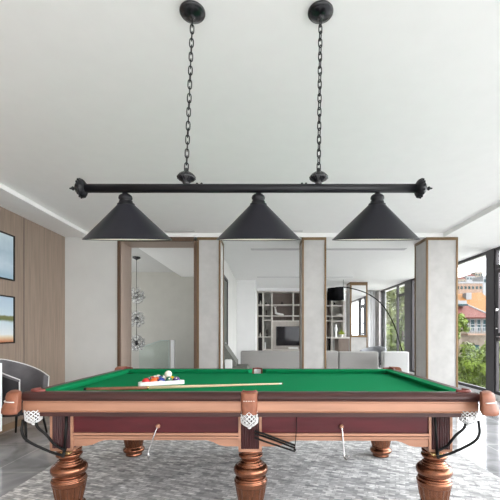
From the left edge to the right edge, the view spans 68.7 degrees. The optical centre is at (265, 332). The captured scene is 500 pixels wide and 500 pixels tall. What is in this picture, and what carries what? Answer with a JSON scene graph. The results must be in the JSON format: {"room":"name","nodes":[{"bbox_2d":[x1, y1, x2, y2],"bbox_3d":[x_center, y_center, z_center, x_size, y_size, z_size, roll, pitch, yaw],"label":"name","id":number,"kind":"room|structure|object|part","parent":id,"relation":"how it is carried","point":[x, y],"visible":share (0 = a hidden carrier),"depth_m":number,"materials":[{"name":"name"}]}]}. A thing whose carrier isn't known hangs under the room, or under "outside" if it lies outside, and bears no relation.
{"room":"games hall","nodes":[
{"label":"games hall","id":0,"kind":"room"},
{"bbox_2d":[0,206,64,424],"bbox_3d":[-3.324,-0.165,1.970,0.152,2.770,8.340,0,0,0],"label":"wall","id":1,"kind":"structure","parent":0,"point":[38,287],"depth_m":5.17,"materials":[{"name":"brown wood"}]},
{"bbox_2d":[0,295,14,343],"bbox_3d":[-3.235,-0.168,4.385,0.029,0.595,0.600,0,0,0],"label":"picture","id":2,"kind":"object","parent":1,"relation":"attached to","point":[7,303],"visible":1,"depth_m":4.56,"materials":[{"name":"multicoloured paper"}]},
{"bbox_2d":[0,231,14,280],"bbox_3d":[-3.235,-0.954,4.385,0.029,0.577,0.600,0,0,0],"label":"picture","id":3,"kind":"object","parent":1,"relation":"attached to","point":[7,241],"visible":1,"depth_m":4.56,"materials":[{"name":"blue paper"}]},
{"bbox_2d":[0,416,44,432],"bbox_3d":[-3.243,1.177,1.850,0.014,0.085,8.100,0,0,0],"label":"baseboard","id":4,"kind":"structure","parent":1,"relation":"attached to","point":[11,425],"depth_m":4.62,"materials":[{"name":"brown"}]},
{"bbox_2d":[65,237,116,381],"bbox_3d":[-2.825,-0.165,6.140,0.850,2.770,0.480,0,0,0],"label":"wall","id":5,"kind":"structure","parent":0,"point":[90,265],"depth_m":5.90,"materials":[{"name":"grey paint"}]},
{"bbox_2d":[0,185,87,234],"bbox_3d":[-2.848,-1.569,1.840,0.025,0.038,8.080,0,0,0],"label":"trim","id":6,"kind":"structure","parent":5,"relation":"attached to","point":[3,188],"depth_m":4.57,"materials":[{"name":"paint"}]},
{"bbox_2d":[117,237,196,367],"bbox_3d":[-1.758,-0.165,6.139,1.285,2.770,0.502,0,0,0],"label":"trim","id":7,"kind":"structure","parent":5,"relation":"attached to","point":[123,247],"depth_m":6.01,"materials":[{"name":"brown wood"}]},
{"bbox_2d":[131,248,173,271],"bbox_3d":[-3.765,-1.755,8.340,2.870,0.150,3.920,0,0,0],"label":"ceiling","id":8,"kind":"structure","parent":0,"point":[147,263],"depth_m":8.95,"materials":[{"name":"grey paint"}]},
{"bbox_2d":[131,256,145,349],"bbox_3d":[-2.862,-0.635,8.072,0.383,2.090,0.379,0,0,37],"label":"chandelier","id":9,"kind":"object","parent":8,"relation":"hanging from","point":[136,258],"visible":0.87,"depth_m":8.05,"materials":[{"name":"silver metal"}]},
{"bbox_3d":[-2.863,-0.695,8.070,0.011,1.831,0.011,0,0,-23],"label":"cord","id":10,"kind":"part","parent":9,"relation":"part of","materials":[{"name":"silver metal"}]},
{"bbox_2d":[131,272,193,367],"bbox_3d":[-3.090,-0.305,10.200,4.220,3.050,0.200,0,0,0],"label":"wall","id":11,"kind":"structure","parent":0,"point":[167,309],"depth_m":10.10,"materials":[{"name":"paint"}]},
{"bbox_2d":[197,237,223,367],"bbox_3d":[-0.924,-0.165,6.140,0.380,2.769,0.482,0,0,0],"label":"pillar","id":12,"kind":"structure","parent":0,"point":[210,251],"depth_m":5.91,"materials":[{"name":"stone"}]},
{"bbox_2d":[224,258,236,356],"bbox_3d":[-0.920,-0.165,8.540,0.120,2.770,4.320,0,0,0],"label":"wall","id":13,"kind":"structure","parent":0,"point":[232,282],"depth_m":9.37,"materials":[{"name":"grey paint"}]},
{"bbox_2d":[224,275,227,367],"bbox_3d":[-0.821,0.040,7.425,0.080,2.360,0.850,0,0,0],"label":"door","id":14,"kind":"structure","parent":13,"relation":"in","point":[225,278],"depth_m":7.53,"materials":[{"name":"grey"}]},
{"bbox_2d":[237,280,256,363],"bbox_3d":[-0.645,-0.165,12.050,0.670,2.770,2.700,0,0,0],"label":"wall","id":15,"kind":"structure","parent":0,"point":[246,289],"depth_m":10.70,"materials":[{"name":"white paint"}]},
{"bbox_2d":[0,0,499,291],"bbox_3d":[0.495,-1.690,5.800,8.090,0.280,16.000,0,0,0],"label":"ceiling","id":16,"kind":"structure","parent":0,"point":[92,91],"depth_m":2.74,"materials":[{"name":"paint"}]},
{"bbox_2d":[164,230,194,231],"bbox_3d":[-1.365,-1.611,5.780,0.470,0.008,0.060,0,0,0],"label":"ceiling vent","id":17,"kind":"object","parent":16,"relation":"in","point":[164,230],"visible":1,"depth_m":5.76,"materials":[{"name":"grey metal"}]},
{"bbox_2d":[69,0,432,240],"bbox_3d":[-0.076,-1.023,1.886,1.822,1.183,0.425,0,0,0],"label":"lamp","id":18,"kind":"object","parent":16,"relation":"hanging from","point":[125,221],"visible":1,"depth_m":1.81,"materials":[{"name":"black metal"}]},
{"bbox_3d":[-0.708,-0.545,1.886,0.435,0.226,0.425,0,0,0],"label":"lamp shade","id":19,"kind":"part","parent":18,"relation":"part of","materials":[{"name":"black metal"}]},
{"bbox_3d":[-0.400,-0.784,1.830,0.096,0.084,0.096,0,0,0],"label":"hanger knob","id":20,"kind":"part","parent":18,"relation":"part of","materials":[{"name":"black metal"}]},
{"bbox_3d":[-0.385,-1.194,1.830,0.051,0.778,0.023,0,0,0],"label":"chain","id":21,"kind":"part","parent":18,"relation":"part of","materials":[{"name":"black metal"}]},
{"bbox_3d":[-0.039,-0.545,1.886,0.435,0.226,0.425,0,0,0],"label":"lamp shade","id":22,"kind":"part","parent":18,"relation":"part of","materials":[{"name":"black metal"}]},
{"bbox_3d":[0.264,-0.784,1.830,0.096,0.084,0.096,0,0,0],"label":"hanger knob","id":23,"kind":"part","parent":18,"relation":"part of","materials":[{"name":"black metal"}]},
{"bbox_3d":[0.268,-1.194,1.830,0.027,0.778,0.022,0,0,23],"label":"chain","id":24,"kind":"part","parent":18,"relation":"part of","materials":[{"name":"black metal"}]},
{"bbox_3d":[0.561,-0.545,1.886,0.435,0.226,0.425,0,0,0],"label":"lamp shade","id":25,"kind":"part","parent":18,"relation":"part of","materials":[{"name":"black metal"}]},
{"bbox_2d":[251,248,298,249],"bbox_3d":[0.170,-1.546,6.740,0.900,0.008,0.130,0,0,0],"label":"ceiling vent","id":26,"kind":"object","parent":16,"relation":"in","point":[251,248],"visible":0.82,"depth_m":6.71,"materials":[{"name":"grey metal"}]},
{"bbox_2d":[326,248,406,249],"bbox_3d":[1.800,-1.546,6.740,1.560,0.008,0.130,0,0,0],"label":"ceiling vent","id":27,"kind":"object","parent":16,"relation":"in","point":[326,248],"visible":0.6,"depth_m":6.67,"materials":[{"name":"grey"}]},
{"bbox_2d":[368,291,372,346],"bbox_3d":[3.490,-0.160,13.203,0.780,2.720,0.086,0,0,0],"label":"curtain","id":28,"kind":"object","parent":16,"relation":"hanging from","point":[370,299],"visible":0.14,"depth_m":13.18,"materials":[{"name":"white fabric"}]},
{"bbox_2d":[375,290,379,366],"bbox_3d":[4.033,-0.160,13.180,0.095,2.720,0.360,0,0,0],"label":"curtain","id":29,"kind":"object","parent":16,"relation":"hanging from","point":[377,293],"visible":0.77,"depth_m":13.11,"materials":[{"name":"grey fabric"}]},
{"bbox_2d":[0,366,499,496],"bbox_3d":[-0.330,1.370,5.800,9.740,0.300,16.000,0,0,0],"label":"floor","id":30,"kind":"structure","parent":0,"point":[20,461],"depth_m":3.79,"materials":[{"name":"stone"}]},
{"bbox_2d":[0,363,1,430],"bbox_3d":[-2.975,0.767,3.703,0.400,0.905,0.275,0,0,0],"label":"base cabinet","id":31,"kind":"object","parent":30,"relation":"on","point":[0,363],"visible":1,"depth_m":3.81,"materials":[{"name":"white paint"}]},
{"bbox_2d":[0,359,49,441],"bbox_3d":[-2.920,0.766,4.279,0.651,0.913,0.663,0,0,0],"label":"armchair","id":32,"kind":"object","parent":30,"relation":"on","point":[16,375],"visible":0.46,"depth_m":4.48,"materials":[{"name":"grey fabric"}]},
{"bbox_3d":[-3.037,1.054,4.446,0.033,0.336,0.097,0,0,-40],"label":"leg","id":33,"kind":"part","parent":32,"relation":"part of","materials":[{"name":"black metal"}]},
{"bbox_3d":[-2.972,0.620,4.279,0.547,0.600,0.663,0,0,0],"label":"backrest","id":34,"kind":"part","parent":32,"relation":"part of","materials":[{"name":"grey fabric"}]},
{"bbox_3d":[-2.713,1.054,4.114,0.033,0.336,0.097,0,0,-40],"label":"leg","id":35,"kind":"part","parent":32,"relation":"part of","materials":[{"name":"black metal"}]},
{"bbox_3d":[-2.713,1.054,4.446,0.033,0.336,0.097,0,0,40],"label":"leg","id":36,"kind":"part","parent":32,"relation":"part of","materials":[{"name":"black metal"}]},
{"bbox_2d":[139,340,174,367],"bbox_3d":[-2.598,0.693,8.595,0.884,1.056,0.070,0,0,0],"label":"glass balustrade","id":37,"kind":"object","parent":30,"relation":"on","point":[172,341],"visible":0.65,"depth_m":8.57,"materials":[{"name":"grey"}]},
{"bbox_3d":[-2.197,0.693,8.600,0.082,1.055,0.060,0,0,0],"label":"post","id":38,"kind":"part","parent":37,"relation":"part of","materials":[{"name":"grey metal"}]},
{"bbox_2d":[224,345,248,367],"bbox_3d":[-0.583,0.725,6.970,0.503,0.990,0.660,0,0,0],"label":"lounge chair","id":39,"kind":"object","parent":30,"relation":"on","point":[231,361],"visible":0.5,"depth_m":6.72,"materials":[{"name":"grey fabric"}]},
{"bbox_3d":[-0.686,0.570,6.674,0.140,0.180,0.068,0,0,0],"label":"armrest","id":40,"kind":"part","parent":39,"relation":"part of","materials":[{"name":"white fabric"}]},
{"bbox_3d":[-0.695,0.422,7.010,0.278,0.384,0.580,0,0,0],"label":"backrest","id":41,"kind":"part","parent":39,"relation":"part of","materials":[{"name":"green fabric"}]},
{"bbox_3d":[-0.511,0.690,7.000,0.360,0.140,0.580,0,0,0],"label":"seat","id":42,"kind":"part","parent":39,"relation":"part of","materials":[{"name":"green fabric"}]},
{"bbox_2d":[0,440,499,499],"bbox_3d":[-0.005,1.214,1.975,3.910,0.011,5.150,0,0,0],"label":"rug","id":43,"kind":"object","parent":30,"relation":"on","point":[174,469],"visible":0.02,"depth_m":3.14,"materials":[{"name":"grey carpet"}]},
{"bbox_2d":[1,366,499,499],"bbox_3d":[-0.096,0.781,3.030,3.034,0.854,1.772,0,0,1],"label":"table","id":44,"kind":"object","parent":43,"relation":"on","point":[383,406],"visible":0.98,"depth_m":2.35,"materials":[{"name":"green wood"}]},
{"bbox_3d":[-1.324,0.634,2.457,0.148,0.227,0.188,0,0,1],"label":"ribbed panel","id":45,"kind":"part","parent":44,"relation":"part of","materials":[{"name":"red wood"}]},
{"bbox_3d":[-1.324,0.633,2.457,0.150,0.265,0.190,0,0,1],"label":"leg post","id":46,"kind":"part","parent":44,"relation":"part of","materials":[{"name":"brown wood"}]},
{"bbox_3d":[-1.324,0.889,2.457,0.230,0.250,0.230,0,0,1],"label":"leg","id":47,"kind":"part","parent":44,"relation":"part of","materials":[{"name":"brown wood"}]},
{"bbox_2d":[52,483,85,499],"bbox_3d":[-1.324,1.065,2.457,0.208,0.101,0.208,0,0,1],"label":"table leg","id":48,"kind":"object","parent":44,"relation":"on","point":[75,492],"depth_m":2.38,"materials":[{"name":"brown wood"}]},
{"bbox_3d":[-1.483,0.396,3.044,0.075,0.055,1.424,0,0,1],"label":"rail","id":49,"kind":"part","parent":44,"relation":"part of","materials":[{"name":"green fabric"}]},
{"bbox_2d":[46,369,129,390],"bbox_3d":[-1.418,0.389,3.043,0.055,0.040,1.410,0,0,1],"label":"cushion","id":50,"kind":"object","parent":44,"relation":"on","point":[74,385],"depth_m":2.92,"materials":[{"name":"green fabric"}]},
{"bbox_3d":[-0.837,0.396,2.285,1.363,0.055,0.075,0,0,1],"label":"rail","id":51,"kind":"part","parent":44,"relation":"part of","materials":[{"name":"brown wood"}]},
{"bbox_2d":[124,440,143,447],"bbox_3d":[-1.312,1.065,3.627,0.208,0.101,0.208,0,0,-7],"label":"table leg","id":52,"kind":"object","parent":44,"relation":"on","point":[128,443],"depth_m":3.55,"materials":[{"name":"brown wood"}]},
{"bbox_2d":[47,390,241,391],"bbox_3d":[-0.799,0.389,2.349,1.288,0.040,0.055,0,0,1],"label":"cushion","id":53,"kind":"object","parent":44,"relation":"on","point":[47,390],"depth_m":2.37,"materials":[{"name":"green fabric"}]},
{"bbox_3d":[-0.714,0.689,2.371,1.072,0.088,0.038,0,0,1],"label":"apron moulding","id":54,"kind":"part","parent":44,"relation":"part of","materials":[{"name":"brown wood"}]},
{"bbox_2d":[138,379,183,385],"bbox_3d":[-0.875,0.394,2.995,0.352,0.030,0.311,0,0,-24],"label":"ball rack","id":55,"kind":"object","parent":44,"relation":"on","point":[180,381],"visible":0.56,"depth_m":2.85,"materials":[{"name":"white plastic"}]},
{"bbox_2d":[83,383,282,389],"bbox_3d":[-0.569,0.395,2.722,1.444,0.028,0.029,0,0,-14],"label":"stick","id":56,"kind":"object","parent":44,"relation":"on","point":[214,385],"visible":0.88,"depth_m":2.67,"materials":[{"name":"beige wood"}]},
{"bbox_3d":[-0.822,0.396,3.790,1.363,0.055,0.075,0,0,1],"label":"rail","id":57,"kind":"part","parent":44,"relation":"part of","materials":[{"name":"green fabric"}]},
{"bbox_2d":[128,369,251,372],"bbox_3d":[-0.785,0.389,3.724,1.288,0.040,0.055,0,0,1],"label":"cushion","id":58,"kind":"object","parent":44,"relation":"on","point":[129,370],"depth_m":3.71,"materials":[{"name":"green fabric"}]},
{"bbox_3d":[-0.102,0.633,2.445,0.150,0.265,0.190,0,0,1],"label":"leg post","id":59,"kind":"part","parent":44,"relation":"part of","materials":[{"name":"brown wood"}]},
{"bbox_3d":[-0.102,0.634,2.445,0.148,0.227,0.188,0,0,1],"label":"ribbed panel","id":60,"kind":"part","parent":44,"relation":"part of","materials":[{"name":"red wood"}]},
{"bbox_3d":[-0.102,0.889,2.445,0.230,0.250,0.230,0,0,-14],"label":"leg","id":61,"kind":"part","parent":44,"relation":"part of","materials":[{"name":"brown wood"}]},
{"bbox_3d":[0.645,0.396,3.775,1.363,0.055,0.075,0,0,1],"label":"rail","id":62,"kind":"part","parent":44,"relation":"part of","materials":[{"name":"green fabric"}]},
{"bbox_2d":[262,369,387,372],"bbox_3d":[0.607,0.389,3.711,1.288,0.040,0.055,0,0,1],"label":"cushion","id":63,"kind":"object","parent":44,"relation":"on","point":[263,370],"depth_m":3.69,"materials":[{"name":"green fabric"}]},
{"bbox_3d":[0.508,0.689,2.359,1.072,0.088,0.038,0,0,1],"label":"apron moulding","id":64,"kind":"part","parent":44,"relation":"part of","materials":[{"name":"brown wood"}]},
{"bbox_3d":[0.630,0.396,2.270,1.363,0.055,0.075,0,0,1],"label":"rail","id":65,"kind":"part","parent":44,"relation":"part of","materials":[{"name":"brown wood"}]},
{"bbox_2d":[386,369,456,390],"bbox_3d":[1.226,0.389,3.017,0.055,0.040,1.410,0,0,1],"label":"cushion","id":66,"kind":"object","parent":44,"relation":"on","point":[430,385],"depth_m":2.89,"materials":[{"name":"green fabric"}]},
{"bbox_3d":[1.291,0.396,3.016,0.075,0.055,1.424,0,0,1],"label":"rail","id":67,"kind":"part","parent":44,"relation":"part of","materials":[{"name":"green fabric"}]},
{"bbox_3d":[1.120,0.889,2.433,0.230,0.250,0.230,0,0,-29],"label":"leg","id":68,"kind":"part","parent":44,"relation":"part of","materials":[{"name":"brown wood"}]},
{"bbox_3d":[1.120,0.633,2.433,0.150,0.265,0.190,0,0,1],"label":"leg post","id":69,"kind":"part","parent":44,"relation":"part of","materials":[{"name":"brown wood"}]},
{"bbox_3d":[1.120,0.634,2.433,0.148,0.227,0.188,0,0,1],"label":"ribbed panel","id":70,"kind":"part","parent":44,"relation":"part of","materials":[{"name":"red wood"}]},
{"bbox_3d":[-0.769,0.380,2.976,0.058,0.058,0.058,0,0,0],"label":"ball","id":71,"kind":"object","parent":44,"relation":"on","visible":0},
{"bbox_2d":[165,371,171,376],"bbox_3d":[-0.789,0.332,2.948,0.058,0.058,0.058,0,0,0],"label":"cue ball","id":72,"kind":"object","parent":71,"relation":"on","point":[167,373],"visible":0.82,"depth_m":2.93,"materials":[{"name":"white plastic"}]},
{"bbox_2d":[273,349,298,350],"bbox_3d":[0.711,0.884,12.293,0.942,0.672,0.414,0,0,0],"label":"media console","id":73,"kind":"object","parent":30,"relation":"on","point":[273,349],"visible":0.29,"depth_m":12.11},
{"bbox_2d":[241,351,337,368],"bbox_3d":[0.483,0.795,7.960,2.014,0.850,0.920,0,0,0],"label":"sofa","id":74,"kind":"object","parent":30,"relation":"on","point":[262,359],"visible":0.25,"depth_m":7.50,"materials":[{"name":"grey fabric"}]},
{"bbox_2d":[257,291,346,350],"bbox_3d":[1.229,-0.109,12.725,3.090,2.658,0.450,0,0,0],"label":"bookcase","id":75,"kind":"object","parent":30,"relation":"on","point":[289,308],"visible":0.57,"depth_m":12.92,"materials":[{"name":"grey wood"}]},
{"bbox_3d":[-0.199,-0.089,12.940,0.146,2.618,0.019,0,0,0],"label":"panel","id":76,"kind":"part","parent":75,"relation":"part of","materials":[{"name":"grey wood"}]},
{"bbox_3d":[0.051,-0.089,12.940,0.262,2.618,0.019,0,0,0],"label":"panel","id":77,"kind":"part","parent":75,"relation":"part of","materials":[{"name":"wood"}]},
{"bbox_3d":[0.702,-0.411,12.720,0.948,0.036,0.420,0,0,0],"label":"shelf","id":78,"kind":"part","parent":75,"relation":"part of","materials":[{"name":"grey wood"}]},
{"bbox_3d":[0.702,-0.589,12.720,0.948,0.036,0.420,0,0,0],"label":"shelf","id":79,"kind":"part","parent":75,"relation":"part of","materials":[{"name":"grey wood"}]},
{"bbox_3d":[0.702,-0.966,12.720,0.948,0.036,0.420,0,0,0],"label":"shelf","id":80,"kind":"part","parent":75,"relation":"part of","materials":[{"name":"grey wood"}]},
{"bbox_3d":[0.702,0.413,12.774,0.947,1.614,0.349,0,0,0],"label":"media panel","id":81,"kind":"part","parent":75,"relation":"part of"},
{"bbox_3d":[0.702,-0.913,12.940,0.947,0.970,0.019,0,0,0],"label":"panel","id":82,"kind":"part","parent":75,"relation":"part of","materials":[{"name":"brown wood"}]},
{"bbox_2d":[276,326,298,345],"bbox_3d":[0.760,0.103,12.578,0.822,0.658,0.043,0,0,0],"label":"television","id":83,"kind":"object","parent":75,"relation":"attached to","point":[285,335],"visible":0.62,"depth_m":12.56,"materials":[{"name":"black glass"}]},
{"bbox_3d":[2.158,-0.089,12.940,0.160,2.618,0.019,0,0,0],"label":"panel","id":84,"kind":"part","parent":75,"relation":"part of","materials":[{"name":"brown wood"}]},
{"bbox_3d":[2.466,-0.089,12.940,0.365,2.618,0.019,0,0,0],"label":"panel","id":85,"kind":"part","parent":75,"relation":"part of","materials":[{"name":"wood"}]},
{"bbox_2d":[327,337,349,351],"bbox_3d":[2.021,0.665,10.275,0.538,1.110,0.610,0,0,0],"label":"cabinet","id":86,"kind":"object","parent":30,"relation":"on","point":[341,343],"depth_m":10.00,"materials":[{"name":"brown wood"}]},
{"bbox_2d":[334,324,336,336],"bbox_3d":[1.951,-0.071,10.200,0.090,0.360,0.090,0,0,0],"label":"figurine","id":87,"kind":"object","parent":86,"relation":"on","point":[335,327],"visible":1,"depth_m":10.18,"materials":[{"name":"white ceramic"}]},
{"bbox_2d":[338,351,377,368],"bbox_3d":[1.912,0.802,7.960,0.812,0.835,0.920,0,0,0],"label":"sofa","id":88,"kind":"object","parent":30,"relation":"on","point":[346,359],"visible":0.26,"depth_m":7.50,"materials":[{"name":"grey fabric"}]},
{"bbox_2d":[327,287,402,350],"bbox_3d":[2.473,0.054,8.750,2.011,2.332,0.398,0,0,0],"label":"arc floor lamp","id":89,"kind":"object","parent":30,"relation":"on","point":[334,293],"visible":0.75,"depth_m":8.65,"materials":[{"name":"black metal"}]},
{"bbox_3d":[1.666,-0.931,8.750,0.398,0.280,0.398,0,0,0],"label":"lamp shade","id":90,"kind":"part","parent":89,"relation":"part of","materials":[{"name":"black fabric"}]},
{"bbox_2d":[360,346,386,367],"bbox_3d":[2.841,0.781,9.632,0.678,0.882,0.600,0,0,40],"label":"tub chair","id":91,"kind":"object","parent":30,"relation":"on","point":[379,349],"visible":0.24,"depth_m":9.78,"materials":[{"name":"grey fabric"}]},
{"bbox_3d":[2.886,0.560,9.686,0.678,0.440,0.458,0,0,40],"label":"backrest","id":92,"kind":"part","parent":91,"relation":"part of","materials":[{"name":"grey fabric"}]},
{"bbox_2d":[378,351,408,372],"bbox_3d":[2.577,0.795,7.660,0.507,0.850,0.920,0,0,0],"label":"armchair","id":93,"kind":"object","parent":30,"relation":"on","point":[400,359],"visible":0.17,"depth_m":7.20,"materials":[{"name":"fabric"}]},
{"bbox_2d":[236,486,265,499],"bbox_3d":[-0.102,1.065,2.445,0.208,0.101,0.208,0,0,-14],"label":"table leg","id":94,"kind":"object","parent":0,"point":[243,493],"depth_m":2.36,"materials":[{"name":"brown wood"}]},
{"bbox_2d":[299,237,325,367],"bbox_3d":[0.780,-0.165,6.140,0.392,2.769,0.482,0,0,0],"label":"pillar","id":95,"kind":"structure","parent":0,"point":[312,250],"depth_m":5.91,"materials":[{"name":"stone"}]},
{"bbox_2d":[257,288,385,346],"bbox_3d":[1.705,-0.165,13.045,5.370,2.770,1.110,0,0,0],"label":"wall","id":96,"kind":"structure","parent":0,"point":[258,289],"depth_m":13.40,"materials":[{"name":"white paint"}]},
{"bbox_2d":[347,282,367,350],"bbox_3d":[2.825,-0.165,11.348,0.532,2.769,0.507,0,0,0],"label":"pillar","id":97,"kind":"structure","parent":0,"point":[357,301],"depth_m":11.10,"materials":[{"name":"paint"}]},
{"bbox_2d":[350,284,367,336],"bbox_3d":[2.825,-0.687,11.103,0.530,1.634,0.018,0,0,0],"label":"mirror","id":98,"kind":"object","parent":97,"relation":"attached to","point":[358,299],"depth_m":11.10,"materials":[{"name":"white mirror"}]},
{"bbox_2d":[371,441,390,448],"bbox_3d":[1.132,1.065,3.603,0.208,0.101,0.208,0,0,-37],"label":"table leg","id":99,"kind":"object","parent":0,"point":[375,444],"depth_m":3.53,"materials":[{"name":"brown wood"}]},
{"bbox_2d":[417,484,450,499],"bbox_3d":[1.120,1.065,2.433,0.208,0.101,0.208,0,0,-29],"label":"table leg","id":100,"kind":"object","parent":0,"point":[426,493],"depth_m":2.35,"materials":[{"name":"brown wood"}]},
{"bbox_2d":[414,237,457,386],"bbox_3d":[2.850,-0.165,6.140,0.512,2.769,0.482,0,0,0],"label":"pillar","id":101,"kind":"structure","parent":0,"point":[435,258],"depth_m":5.91,"materials":[{"name":"paint"}]},
{"bbox_2d":[380,291,499,400],"bbox_3d":[4.290,-0.165,5.700,0.240,2.770,15.800,0,0,0],"label":"wall","id":102,"kind":"structure","parent":0,"point":[497,397],"depth_m":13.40,"materials":[{"name":"white paint"}]},
{"bbox_2d":[380,285,396,350],"bbox_3d":[4.213,-0.214,12.530,0.055,2.669,1.740,0,0,0],"label":"window","id":103,"kind":"structure","parent":102,"relation":"in","point":[394,286],"depth_m":13.35,"materials":[{"name":"grey metal"}]},
{"bbox_2d":[397,282,404,350],"bbox_3d":[4.213,-0.214,11.320,0.055,2.669,0.680,0,0,0],"label":"window","id":104,"kind":"structure","parent":102,"relation":"in","point":[402,283],"depth_m":11.61,"materials":[{"name":"grey metal"}]},
{"bbox_2d":[405,279,410,371],"bbox_3d":[4.220,-0.214,10.740,0.100,2.669,0.480,0,0,0],"label":"trim","id":105,"kind":"structure","parent":102,"relation":"attached to","point":[408,282],"depth_m":10.68,"materials":[{"name":"grey metal"}]},
{"bbox_2d":[411,251,486,390],"bbox_3d":[4.213,-0.214,8.700,0.055,2.669,3.600,0,0,0],"label":"window","id":106,"kind":"structure","parent":102,"relation":"in","point":[483,253],"depth_m":7.81,"materials":[{"name":"grey"}]},
{"bbox_2d":[487,248,494,393],"bbox_3d":[4.220,-0.214,6.790,0.100,2.669,0.220,0,0,0],"label":"trim","id":107,"kind":"structure","parent":102,"relation":"attached to","point":[490,253],"depth_m":6.75,"materials":[{"name":"grey metal"}]},
{"bbox_2d":[495,247,499,394],"bbox_3d":[4.186,-0.214,6.265,0.109,2.669,0.830,0,0,0],"label":"window","id":108,"kind":"structure","parent":102,"relation":"in","point":[497,265],"depth_m":6.63,"materials":[{"name":"grey metal"}]},
{"label":"outside","id":109,"kind":"structure","parent":0,"visible":0},
{"bbox_3d":[40.000,7.520,100.000,200.000,0.600,320.000,0,0,0],"label":"ground","id":110,"kind":"structure","parent":109,"visible":0},
{"bbox_2d":[386,313,403,350],"bbox_3d":[5.768,3.119,15.404,1.940,8.211,1.953,0,0,23],"label":"tree","id":111,"kind":"object","parent":110,"relation":"on","point":[390,329],"visible":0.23,"depth_m":15.06,"materials":[{"name":"green plant"}]},
{"bbox_2d":[386,286,403,349],"bbox_3d":[6.891,2.032,19.980,3.524,10.385,3.850,0,0,40],"label":"tree","id":112,"kind":"object","parent":110,"relation":"on","point":[391,308],"visible":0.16,"depth_m":19.57,"materials":[{"name":"green plant"}]},
{"bbox_2d":[386,286,403,310],"bbox_3d":[10.135,0.757,27.554,3.861,12.931,3.689,0,0,0],"label":"tree","id":113,"kind":"object","parent":110,"relation":"on","point":[402,288],"visible":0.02,"depth_m":26.55,"materials":[{"name":"green plant"}]},
{"bbox_2d":[458,277,465,281],"bbox_3d":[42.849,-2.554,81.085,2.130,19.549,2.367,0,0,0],"label":"house","id":114,"kind":"structure","parent":110,"relation":"on","point":[460,279],"depth_m":80.00,"materials":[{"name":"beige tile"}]},
{"bbox_2d":[458,313,470,356],"bbox_3d":[10.955,3.005,21.055,1.474,8.439,1.446,0,0,0],"label":"tree","id":115,"kind":"object","parent":110,"relation":"on","point":[462,323],"visible":0.38,"depth_m":20.67,"materials":[{"name":"green plant"}]},
{"bbox_2d":[463,274,474,281],"bbox_3d":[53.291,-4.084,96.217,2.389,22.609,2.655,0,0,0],"label":"house","id":116,"kind":"structure","parent":110,"relation":"on","point":[469,277],"depth_m":95.00,"materials":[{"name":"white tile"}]},
{"bbox_2d":[458,282,482,293],"bbox_3d":[28.956,-0.041,54.076,3.926,14.522,4.304,0,0,0],"label":"house","id":117,"kind":"structure","parent":110,"relation":"on","point":[463,287],"depth_m":51.99,"materials":[{"name":"orange"}]},
{"bbox_2d":[458,300,485,354],"bbox_3d":[15.736,1.706,33.250,5.645,11.028,8.500,0,0,0],"label":"house","id":118,"kind":"structure","parent":110,"relation":"on","point":[476,317],"depth_m":30.00,"materials":[{"name":"red tile"}]},
{"bbox_3d":[17.152,-0.219,29.025,2.250,0.520,0.050,0,0,0],"label":"balcony railing","id":119,"kind":"part","parent":118,"relation":"part of","materials":[{"name":"white"}]},
{"bbox_2d":[458,341,485,386],"bbox_3d":[7.147,3.753,12.603,1.863,6.945,2.354,0,0,30],"label":"tree","id":120,"kind":"object","parent":110,"relation":"on","point":[468,368],"visible":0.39,"depth_m":12.05,"materials":[{"name":"green plant"}]},
{"bbox_2d":[471,272,482,276],"bbox_3d":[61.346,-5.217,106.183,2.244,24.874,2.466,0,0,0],"label":"house","id":121,"kind":"structure","parent":110,"relation":"on","point":[477,274],"depth_m":105.00,"materials":[{"name":"white"}]},
{"bbox_2d":[458,292,499,336],"bbox_3d":[21.499,1.242,42.500,7.184,11.957,9.800,0,0,0],"label":"house","id":122,"kind":"structure","parent":110,"relation":"on","point":[478,300],"depth_m":41.00,"materials":[{"name":"orange paint"}]},
{"bbox_2d":[472,275,485,295],"bbox_3d":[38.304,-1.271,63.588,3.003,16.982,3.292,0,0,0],"label":"house","id":123,"kind":"structure","parent":110,"relation":"on","point":[480,278],"depth_m":62.14,"materials":[{"name":"white"}]},
{"bbox_2d":[478,341,499,390],"bbox_3d":[6.994,3.662,10.516,1.654,7.126,1.732,0,0,0],"label":"tree","id":124,"kind":"object","parent":110,"relation":"on","point":[482,365],"visible":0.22,"depth_m":10.64,"materials":[{"name":"green plant"}]}
]}

